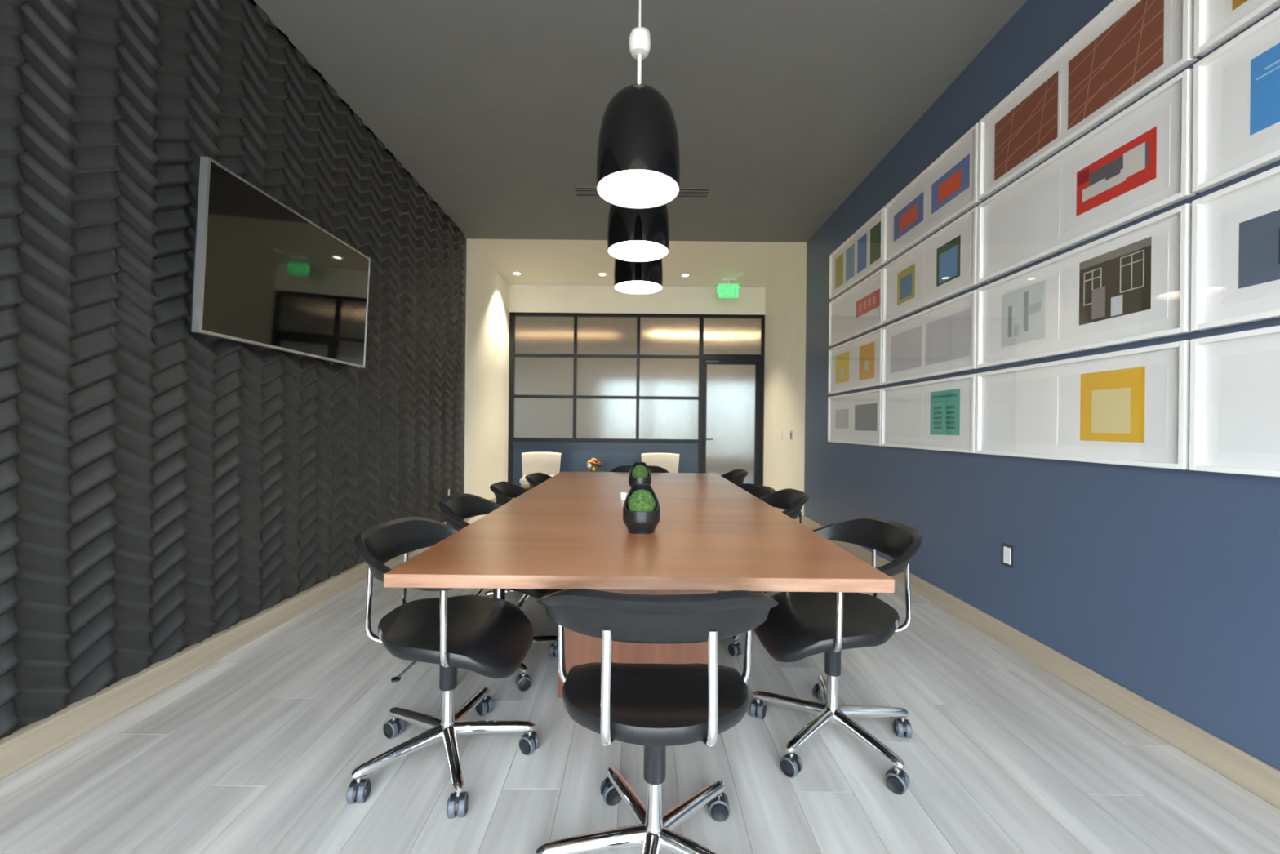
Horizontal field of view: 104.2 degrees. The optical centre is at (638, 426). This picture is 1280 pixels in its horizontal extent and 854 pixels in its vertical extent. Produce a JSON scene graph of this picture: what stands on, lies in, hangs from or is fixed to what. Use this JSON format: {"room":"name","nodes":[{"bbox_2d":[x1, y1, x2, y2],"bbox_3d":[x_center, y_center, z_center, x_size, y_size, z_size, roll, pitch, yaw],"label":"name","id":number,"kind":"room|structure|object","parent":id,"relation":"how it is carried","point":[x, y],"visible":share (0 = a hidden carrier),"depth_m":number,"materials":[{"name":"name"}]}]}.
{"room":"conference room","nodes":[
{"label":"conference room","id":0,"kind":"room"},
{"bbox_2d":[0,0,509,738],"bbox_3d":[-2.119,-0.552,2.900,0.211,3.320,10.000,1,0,0],"label":"wall","id":1,"kind":"structure","parent":0,"point":[165,486],"depth_m":2.19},
{"bbox_2d":[0,497,496,779],"bbox_3d":[-2.026,1.054,2.925,0.050,0.110,9.650,1,0,0],"label":"baseboard","id":2,"kind":"structure","parent":1,"relation":"attached to","point":[26,744],"depth_m":2.04,"materials":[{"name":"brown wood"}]},
{"bbox_2d":[190,156,370,368],"bbox_3d":[-1.929,-0.798,2.835,0.090,0.769,1.318,1,0,0],"label":"television","id":3,"kind":"object","parent":1,"relation":"attached to","point":[265,275],"visible":1,"depth_m":2.58,"materials":[{"name":"black glass"}]},
{"bbox_2d":[447,487,449,497],"bbox_3d":[-2.003,0.689,5.250,0.009,0.090,0.050,1,0,0],"label":"wall outlet","id":4,"kind":"object","parent":1,"relation":"attached to","point":[448,489],"visible":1,"depth_m":5.24,"materials":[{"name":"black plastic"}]},
{"bbox_2d":[0,497,1279,853],"bbox_3d":[-0.050,1.190,2.900,4.385,0.120,10.000,1,0,0],"label":"floor","id":5,"kind":"structure","parent":0,"point":[257,749],"depth_m":1.65,"materials":[{"name":"grey wood"}]},
{"bbox_2d":[346,516,540,818],"bbox_3d":[-0.632,0.729,1.689,0.586,0.789,0.602,1,0,2],"label":"chair","id":6,"kind":"object","parent":5,"relation":"on","point":[489,637],"visible":0.91,"depth_m":1.65,"materials":[{"name":"black leather"}]},
{"bbox_2d":[438,493,557,691],"bbox_3d":[-0.660,0.729,2.354,0.582,0.789,0.601,1,0,-3],"label":"chair","id":7,"kind":"object","parent":5,"relation":"on","point":[460,507],"visible":0.17,"depth_m":2.38,"materials":[{"name":"black leather"}]},
{"bbox_2d":[484,480,530,612],"bbox_3d":[-0.683,0.741,3.146,0.579,0.764,0.598,1,0,-6],"label":"chair","id":8,"kind":"object","parent":5,"relation":"on","point":[504,491],"visible":0.12,"depth_m":3.10,"materials":[{"name":"black leather"}]},
{"bbox_2d":[524,472,551,489],"bbox_3d":[-0.625,0.747,3.861,0.580,0.754,0.606,1,0,4],"label":"chair","id":9,"kind":"object","parent":5,"relation":"on","point":[534,479],"visible":0.03,"depth_m":3.94,"materials":[{"name":"black leather"}]},
{"bbox_2d":[519,452,560,488],"bbox_3d":[-1.327,0.735,6.745,0.540,0.767,0.531,1,0,-8],"label":"lounge chair","id":10,"kind":"object","parent":5,"relation":"on","point":[547,463],"visible":0.55,"depth_m":6.91,"materials":[{"name":"beige fabric"}]},
{"bbox_2d":[577,471,608,471],"bbox_3d":[-0.609,0.869,6.750,0.490,0.510,0.490,1,0,0],"label":"side table","id":11,"kind":"object","parent":5,"relation":"on","point":[578,471],"visible":0.05,"depth_m":6.86,"materials":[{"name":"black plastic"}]},
{"bbox_2d":[586,457,602,471],"bbox_3d":[-0.596,0.517,6.753,0.216,0.193,0.149,1,0,0],"label":"flower arrangement","id":12,"kind":"object","parent":11,"relation":"on","point":[593,461],"visible":0.96,"depth_m":6.71,"materials":[{"name":"orange plant"}]},
{"bbox_2d":[590,466,597,471],"bbox_3d":[-0.606,0.574,6.750,0.110,0.080,0.110,1,0,0],"label":"vase","id":13,"kind":"object","parent":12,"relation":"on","point":[593,468],"depth_m":6.71,"materials":[{"name":"gold metal"}]},
{"bbox_2d":[507,284,765,489],"bbox_3d":[-0.032,-0.530,7.808,3.985,3.320,0.125,1,0,0],"label":"wall","id":14,"kind":"structure","parent":5,"relation":"on","point":[613,389],"depth_m":7.79,"materials":[{"name":"black metal"}]},
{"bbox_2d":[702,360,760,484],"bbox_3d":[1.455,0.048,7.766,0.900,2.175,0.119,1,0,0],"label":"door","id":15,"kind":"structure","parent":14,"relation":"in","point":[731,388],"depth_m":7.79,"materials":[{"name":"white glass"}]},
{"bbox_2d":[383,471,894,697],"bbox_3d":[-0.002,0.755,2.717,1.300,0.750,2.905,1,0,0],"label":"conference table","id":16,"kind":"object","parent":5,"relation":"on","point":[569,531],"visible":0.64,"depth_m":1.61,"materials":[{"name":"brown wood"}]},
{"bbox_2d":[620,492,627,499],"bbox_3d":[-0.076,0.361,2.598,0.040,0.036,0.034,1,0,36],"label":"cup","id":17,"kind":"object","parent":16,"relation":"on","point":[623,495],"visible":0.84,"depth_m":2.59,"materials":[{"name":"white ceramic"}]},
{"bbox_2d":[628,462,651,487],"bbox_3d":[0.009,0.296,2.980,0.136,0.168,0.136,1,0,0],"label":"vase","id":18,"kind":"object","parent":16,"relation":"on","point":[639,473],"visible":0.82,"depth_m":2.94,"materials":[{"name":"black ceramic"}]},
{"bbox_2d":[622,484,660,534],"bbox_3d":[0.011,0.296,1.810,0.136,0.168,0.136,1,0,0],"label":"vase","id":19,"kind":"object","parent":16,"relation":"on","point":[641,508],"visible":1,"depth_m":1.77,"materials":[{"name":"black ceramic"}]},
{"bbox_2d":[608,465,669,472],"bbox_3d":[0.007,0.736,4.177,0.615,0.789,0.588,1,0,0],"label":"chair","id":20,"kind":"object","parent":5,"relation":"on","point":[623,468],"visible":0.04,"depth_m":4.35,"materials":[{"name":"black leather"}]},
{"bbox_2d":[536,588,777,853],"bbox_3d":[0.038,0.736,1.246,0.602,0.789,0.579,1,0,0],"label":"chair","id":21,"kind":"object","parent":5,"relation":"on","point":[655,707],"visible":0.99,"depth_m":1.16,"materials":[{"name":"black leather"}]},
{"bbox_2d":[640,453,679,472],"bbox_3d":[0.292,0.752,6.845,0.540,0.767,0.531,1,0,4],"label":"lounge chair","id":22,"kind":"object","parent":5,"relation":"on","point":[668,461],"visible":0.35,"depth_m":7.02,"materials":[{"name":"beige fabric"}]},
{"bbox_2d":[720,468,748,484],"bbox_3d":[0.628,0.742,4.017,0.590,0.789,0.617,1,0,4],"label":"chair","id":23,"kind":"object","parent":5,"relation":"on","point":[736,477],"visible":0.09,"depth_m":4.09,"materials":[{"name":"black leather"}]},
{"bbox_2d":[736,483,775,594],"bbox_3d":[0.642,0.770,3.363,0.578,0.734,0.609,1,0,-20],"label":"chair","id":24,"kind":"object","parent":5,"relation":"on","point":[757,491],"visible":0.02,"depth_m":3.46,"materials":[{"name":"black leather"}]},
{"bbox_2d":[728,488,808,656],"bbox_3d":[0.628,0.742,2.705,0.584,0.789,0.603,1,0,4],"label":"chair","id":25,"kind":"object","parent":5,"relation":"on","point":[792,500],"visible":0.21,"depth_m":2.69,"materials":[{"name":"black leather"}]},
{"bbox_2d":[749,515,922,795],"bbox_3d":[0.724,0.743,1.810,0.575,0.789,0.602,1,0,-2],"label":"chair","id":26,"kind":"object","parent":5,"relation":"on","point":[802,624],"visible":0.88,"depth_m":1.77,"materials":[{"name":"black leather"}]},
{"bbox_2d":[253,0,1026,287],"bbox_3d":[-0.013,-2.315,3.775,4.385,0.250,8.250,1,0,0],"label":"ceiling","id":27,"kind":"structure","parent":0,"point":[495,108],"depth_m":3.32,"materials":[{"name":"grey paint"}]},
{"bbox_2d":[511,271,521,275],"bbox_3d":[-1.747,-2.204,7.150,0.140,0.008,0.140,1,0,0],"label":"recessed light","id":28,"kind":"object","parent":27,"relation":"in","point":[513,273],"visible":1,"depth_m":7.13,"materials":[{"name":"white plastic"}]},
{"bbox_2d":[573,186,599,196],"bbox_3d":[-0.484,-2.191,4.631,0.231,0.009,0.181,1,0,0],"label":"ceiling vent","id":29,"kind":"object","parent":27,"relation":"in","point":[579,191],"depth_m":4.64,"materials":[{"name":"black metal"}]},
{"bbox_2d":[597,272,607,275],"bbox_3d":[-0.517,-2.192,7.150,0.140,0.008,0.140,1,0,0],"label":"recessed light","id":30,"kind":"object","parent":27,"relation":"in","point":[598,273],"visible":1,"depth_m":7.14,"materials":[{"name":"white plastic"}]},
{"bbox_2d":[596,0,679,208],"bbox_3d":[0.005,-1.584,2.060,0.345,1.212,0.345,1,0,0],"label":"pendant lamp","id":31,"kind":"object","parent":27,"relation":"hanging from","point":[638,153],"visible":1,"depth_m":1.94,"materials":[{"name":"black metal"}]},
{"bbox_2d":[598,169,678,203],"bbox_3d":[-0.002,-1.003,2.060,0.334,0.006,0.334,1,0,0],"label":"diffuser","id":32,"kind":"object","parent":31,"relation":"attached to","point":[630,186],"depth_m":2.07,"materials":[{"name":"white plastic"}]},
{"bbox_2d":[607,26,669,262],"bbox_3d":[0.005,-1.584,2.780,0.345,1.212,0.345,1,0,0],"label":"pendant lamp","id":33,"kind":"object","parent":27,"relation":"hanging from","point":[633,235],"visible":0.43,"depth_m":2.67,"materials":[{"name":"black metal"}]},
{"bbox_2d":[608,240,667,257],"bbox_3d":[-0.002,-1.003,2.780,0.334,0.006,0.334,1,0,0],"label":"diffuser","id":34,"kind":"object","parent":33,"relation":"attached to","point":[628,249],"depth_m":2.80,"materials":[{"name":"white plastic"}]},
{"bbox_2d":[613,257,662,294],"bbox_3d":[0.005,-1.584,3.500,0.345,1.212,0.345,1,0,0],"label":"pendant lamp","id":35,"kind":"object","parent":27,"relation":"hanging from","point":[629,277],"visible":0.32,"depth_m":3.39,"materials":[{"name":"black metal"}]},
{"bbox_2d":[615,280,661,291],"bbox_3d":[-0.002,-1.003,3.500,0.334,0.006,0.334,1,0,0],"label":"diffuser","id":36,"kind":"object","parent":35,"relation":"attached to","point":[620,286],"depth_m":3.53,"materials":[{"name":"white plastic"}]},
{"bbox_2d":[680,273,689,276],"bbox_3d":[0.673,-2.179,7.150,0.140,0.008,0.140,1,0,0],"label":"recessed light","id":37,"kind":"object","parent":27,"relation":"in","point":[682,274],"visible":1,"depth_m":7.15,"materials":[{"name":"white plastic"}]},
{"bbox_2d":[662,283,718,285],"bbox_3d":[0.797,-2.177,7.589,0.840,0.009,0.105,1,0,0],"label":"ceiling vent","id":38,"kind":"object","parent":27,"relation":"in","point":[681,284],"depth_m":7.60,"materials":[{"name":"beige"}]},
{"bbox_2d":[675,187,711,198],"bbox_3d":[0.511,-2.180,4.632,0.305,0.009,0.199,1,0,0],"label":"ceiling vent","id":39,"kind":"object","parent":27,"relation":"in","point":[694,193],"depth_m":4.63,"materials":[{"name":"black metal"}]},
{"bbox_2d":[717,277,740,298],"bbox_3d":[1.326,-2.031,7.300,0.335,0.290,0.070,1,0,0],"label":"exit sign","id":40,"kind":"object","parent":27,"relation":"hanging from","point":[725,291],"visible":1,"depth_m":7.29,"materials":[{"name":"green plastic"}]},
{"bbox_2d":[736,271,744,276],"bbox_3d":[1.443,-2.154,7.050,0.116,0.042,0.116,1,0,0],"label":"smoke detector","id":41,"kind":"object","parent":27,"relation":"attached to","point":[740,273],"visible":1,"depth_m":7.02,"materials":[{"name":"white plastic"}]},
{"bbox_2d":[738,284,755,285],"bbox_3d":[1.654,-2.168,7.583,0.246,0.009,0.052,1,0,0],"label":"ceiling vent","id":42,"kind":"object","parent":27,"relation":"in","point":[739,284],"depth_m":7.57,"materials":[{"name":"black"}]},
{"bbox_2d":[763,0,1279,770],"bbox_3d":[2.060,-0.508,2.900,0.200,3.320,10.000,1,0,0],"label":"wall","id":43,"kind":"structure","parent":0,"point":[1163,584],"depth_m":2.34,"materials":[{"name":"blue paint"}]},
{"bbox_2d":[790,430,792,439],"bbox_3d":[1.950,0.105,6.360,0.009,0.118,0.075,1,0,0],"label":"light switch","id":44,"kind":"object","parent":43,"relation":"attached to","point":[791,431],"visible":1,"depth_m":6.34,"materials":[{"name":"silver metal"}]},
{"bbox_2d":[827,388,881,445],"bbox_3d":[1.939,-0.077,4.508,0.034,0.455,1.095,1,0,0],"label":"framed print","id":45,"kind":"object","parent":43,"relation":"attached to","point":[854,418],"visible":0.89,"depth_m":4.44,"materials":[{"name":"white paint"}]},
{"bbox_2d":[835,408,848,428],"bbox_3d":[1.940,-0.077,4.748,0.001,0.182,0.307,1,0,0],"label":"print","id":46,"kind":"object","parent":45,"relation":"attached to","point":[842,415],"depth_m":4.74,"materials":[{"name":"grey paper"}]},
{"bbox_2d":[827,328,884,394],"bbox_3d":[1.944,-0.561,4.508,0.034,0.452,1.095,1,0,0],"label":"framed print","id":47,"kind":"object","parent":43,"relation":"attached to","point":[854,364],"visible":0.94,"depth_m":4.43,"materials":[{"name":"white paper"}]},
{"bbox_2d":[835,351,848,383],"bbox_3d":[1.945,-0.561,4.751,0.001,0.271,0.307,1,0,0],"label":"print","id":48,"kind":"object","parent":47,"relation":"attached to","point":[842,357],"depth_m":4.74,"materials":[{"name":"yellow paper"}]},
{"bbox_2d":[858,341,875,380],"bbox_3d":[1.945,-0.556,4.245,0.001,0.298,0.285,1,0,0],"label":"print","id":49,"kind":"object","parent":47,"relation":"attached to","point":[866,349],"depth_m":4.23,"materials":[{"name":"orange paper"}]},
{"bbox_2d":[828,268,884,346],"bbox_3d":[1.949,-1.040,4.508,0.034,0.446,1.095,1,0,0],"label":"framed print","id":50,"kind":"object","parent":43,"relation":"attached to","point":[857,311],"visible":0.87,"depth_m":4.45,"materials":[{"name":"white paper"}]},
{"bbox_2d":[855,288,879,318],"bbox_3d":[1.950,-1.049,4.245,0.002,0.143,0.438,1,0,0],"label":"print","id":51,"kind":"object","parent":50,"relation":"attached to","point":[869,302],"depth_m":4.23,"materials":[{"name":"red paper"}]},
{"bbox_2d":[829,208,885,299],"bbox_3d":[1.954,-1.517,4.508,0.034,0.450,1.095,1,0,0],"label":"framed print","id":52,"kind":"object","parent":43,"relation":"attached to","point":[860,255],"visible":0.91,"depth_m":4.44,"materials":[{"name":"white paint"}]},
{"bbox_2d":[835,253,843,288],"bbox_3d":[1.956,-1.517,4.850,0.001,0.297,0.192,1,0,0],"label":"print","id":53,"kind":"object","parent":52,"relation":"attached to","point":[839,258],"depth_m":4.84,"materials":[{"name":"yellow paper"}]},
{"bbox_2d":[845,243,854,281],"bbox_3d":[1.956,-1.517,4.601,0.001,0.297,0.186,1,0,0],"label":"print","id":54,"kind":"object","parent":52,"relation":"attached to","point":[850,250],"depth_m":4.60,"materials":[{"name":"blue paper"}]},
{"bbox_2d":[857,232,866,273],"bbox_3d":[1.956,-1.517,4.356,0.001,0.297,0.180,1,0,0],"label":"print","id":55,"kind":"object","parent":52,"relation":"attached to","point":[861,240],"depth_m":4.35,"materials":[{"name":"blue paper"}]},
{"bbox_2d":[870,221,880,264],"bbox_3d":[1.956,-1.517,4.111,0.001,0.297,0.181,1,0,0],"label":"print","id":56,"kind":"object","parent":52,"relation":"attached to","point":[875,229],"depth_m":4.11,"materials":[{"name":"green paper"}]},
{"bbox_2d":[880,373,976,453],"bbox_3d":[1.939,-0.077,3.398,0.034,0.455,1.090,1,0,0],"label":"framed print","id":57,"kind":"object","parent":43,"relation":"attached to","point":[938,415],"visible":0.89,"depth_m":3.29,"materials":[{"name":"white paper"}]},
{"bbox_2d":[929,388,959,435],"bbox_3d":[1.938,-0.091,3.158,0.005,0.282,0.305,1,0,0],"label":"print","id":58,"kind":"object","parent":57,"relation":"attached to","point":[944,403],"depth_m":3.15,"materials":[{"name":"teal paper"}]},
{"bbox_2d":[881,289,979,384],"bbox_3d":[1.944,-0.561,3.398,0.034,0.452,1.090,1,0,0],"label":"framed print","id":59,"kind":"object","parent":43,"relation":"attached to","point":[940,340],"visible":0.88,"depth_m":3.29,"materials":[{"name":"white paper"}]},
{"bbox_2d":[890,325,921,373],"bbox_3d":[1.946,-0.556,3.627,0.001,0.280,0.414,1,0,0],"label":"print","id":60,"kind":"object","parent":59,"relation":"attached to","point":[905,344],"depth_m":3.61,"materials":[{"name":"grey paper"}]},
{"bbox_2d":[882,206,981,324],"bbox_3d":[1.949,-1.040,3.398,0.034,0.446,1.090,1,0,0],"label":"framed print","id":61,"kind":"object","parent":43,"relation":"attached to","point":[943,266],"visible":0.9,"depth_m":3.28,"materials":[{"name":"white paper"}]},
{"bbox_2d":[897,263,915,305],"bbox_3d":[1.950,-1.035,3.632,0.001,0.241,0.239,1,0,0],"label":"print","id":62,"kind":"object","parent":61,"relation":"attached to","point":[906,274],"depth_m":3.62,"materials":[{"name":"yellow paper"}]},
{"bbox_2d":[936,235,960,287],"bbox_3d":[1.950,-1.040,3.136,0.001,0.250,0.240,1,0,0],"label":"print","id":63,"kind":"object","parent":61,"relation":"attached to","point":[948,251],"depth_m":3.13,"materials":[{"name":"blue paper"}]},
{"bbox_2d":[882,123,982,263],"bbox_3d":[1.954,-1.517,3.398,0.034,0.450,1.090,1,0,0],"label":"framed print","id":64,"kind":"object","parent":43,"relation":"attached to","point":[948,188],"visible":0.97,"depth_m":3.28,"materials":[{"name":"white paper"}]},
{"bbox_2d":[893,191,924,241],"bbox_3d":[1.955,-1.517,3.613,0.001,0.198,0.398,1,0,0],"label":"print","id":65,"kind":"object","parent":64,"relation":"attached to","point":[910,215],"depth_m":3.60,"materials":[{"name":"blue paper"}]},
{"bbox_2d":[931,153,969,213],"bbox_3d":[1.955,-1.517,3.131,0.001,0.198,0.382,1,0,0],"label":"print","id":66,"kind":"object","parent":64,"relation":"attached to","point":[952,184],"depth_m":3.11,"materials":[{"name":"blue paper"}]},
{"bbox_2d":[1001,542,1014,568],"bbox_3d":[1.944,0.675,2.620,0.009,0.118,0.090,1,0,0],"label":"wall outlet","id":67,"kind":"object","parent":43,"relation":"attached to","point":[1007,550],"visible":1,"depth_m":2.61,"materials":[{"name":"white plastic"}]},
{"bbox_2d":[773,506,1279,808],"bbox_3d":[1.936,1.095,2.925,0.016,0.110,9.650,1,0,0],"label":"baseboard","id":68,"kind":"structure","parent":43,"relation":"attached to","point":[1252,774],"depth_m":2.00,"materials":[{"name":"beige wood"}]},
{"bbox_2d":[975,340,1190,469],"bbox_3d":[1.939,-0.077,2.295,0.034,0.455,1.083,1,0,0],"label":"framed print","id":69,"kind":"object","parent":43,"relation":"attached to","point":[1126,408],"visible":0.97,"depth_m":2.11,"materials":[{"name":"white paper"}]},
{"bbox_2d":[1080,366,1145,442],"bbox_3d":[1.940,-0.086,2.047,0.001,0.291,0.278,1,0,0],"label":"print","id":70,"kind":"object","parent":69,"relation":"attached to","point":[1113,398],"depth_m":2.04,"materials":[{"name":"yellow paper"}]},
{"bbox_2d":[976,203,1194,368],"bbox_3d":[1.944,-0.561,2.295,0.034,0.452,1.083,1,0,0],"label":"framed print","id":71,"kind":"object","parent":43,"relation":"attached to","point":[1135,286],"visible":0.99,"depth_m":2.11,"materials":[{"name":"white paper"}]},
{"bbox_2d":[1001,279,1045,347],"bbox_3d":[1.945,-0.565,2.524,0.002,0.280,0.285,1,0,0],"label":"print","id":72,"kind":"object","parent":71,"relation":"attached to","point":[1024,305],"depth_m":2.51,"materials":[{"name":"white paper"}]},
{"bbox_2d":[1079,236,1151,325],"bbox_3d":[1.943,-0.586,2.043,0.006,0.276,0.308,1,0,0],"label":"print","id":73,"kind":"object","parent":71,"relation":"attached to","point":[1115,282],"depth_m":2.02,"materials":[{"name":"brown paper"}]},
{"bbox_2d":[977,68,1195,283],"bbox_3d":[1.949,-1.040,2.295,0.034,0.446,1.083,1,0,0],"label":"framed print","id":74,"kind":"object","parent":43,"relation":"attached to","point":[1137,164],"visible":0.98,"depth_m":2.11,"materials":[{"name":"white paint"}]},
{"bbox_2d":[1075,126,1156,216],"bbox_3d":[1.950,-1.035,2.045,0.002,0.196,0.342,1,0,0],"label":"print","id":75,"kind":"object","parent":74,"relation":"attached to","point":[1130,166],"depth_m":2.02,"materials":[{"name":"red paper"}]},
{"bbox_2d":[977,0,1197,199],"bbox_3d":[1.954,-1.517,2.295,0.034,0.450,1.083,1,0,0],"label":"framed print","id":76,"kind":"object","parent":43,"relation":"attached to","point":[1130,48],"visible":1,"depth_m":2.17,"materials":[{"name":"brown paper"}]},
{"bbox_2d":[993,71,1057,180],"bbox_3d":[1.954,-1.505,2.527,0.004,0.316,0.415,1,0,0],"label":"print","id":77,"kind":"object","parent":76,"relation":"attached to","point":[1027,129],"depth_m":2.50,"materials":[{"name":"brown paper"}]},
{"bbox_2d":[1189,325,1279,476],"bbox_3d":[1.939,-0.077,1.192,0.034,0.455,1.088,1,0,0],"label":"framed print","id":78,"kind":"object","parent":43,"relation":"attached to","point":[1234,415],"visible":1,"depth_m":1.61,"materials":[{"name":"white paint"}]},
{"bbox_2d":[1191,165,1279,330],"bbox_3d":[1.944,-0.561,1.192,0.034,0.452,1.088,1,0,0],"label":"framed print","id":79,"kind":"object","parent":43,"relation":"attached to","point":[1235,260],"visible":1,"depth_m":1.61,"materials":[{"name":"white paper"}]},
{"bbox_2d":[1191,8,1279,192],"bbox_3d":[1.949,-1.040,1.192,0.034,0.446,1.088,1,0,0],"label":"framed print","id":80,"kind":"object","parent":43,"relation":"attached to","point":[1236,104],"visible":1,"depth_m":1.62,"materials":[{"name":"white paper"}]},
{"bbox_2d":[1249,43,1279,135],"bbox_3d":[1.950,-1.049,1.406,0.002,0.241,0.362,1,0,0],"label":"print","id":81,"kind":"object","parent":80,"relation":"attached to","point":[1264,64],"depth_m":1.55,"materials":[{"name":"blue paper"}]},
{"bbox_2d":[1193,0,1279,56],"bbox_3d":[1.954,-1.517,1.192,0.034,0.450,1.088,1,0,0],"label":"framed print","id":82,"kind":"object","parent":43,"relation":"attached to","point":[1215,21],"visible":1,"depth_m":1.67,"materials":[{"name":"white paint"}]},
{"bbox_2d":[1231,0,1247,11],"bbox_3d":[1.955,-1.517,1.431,0.001,0.297,0.413,1,0,0],"label":"print","id":83,"kind":"object","parent":82,"relation":"attached to","point":[1237,5],"depth_m":1.62,"materials":[{"name":"orange paper"}]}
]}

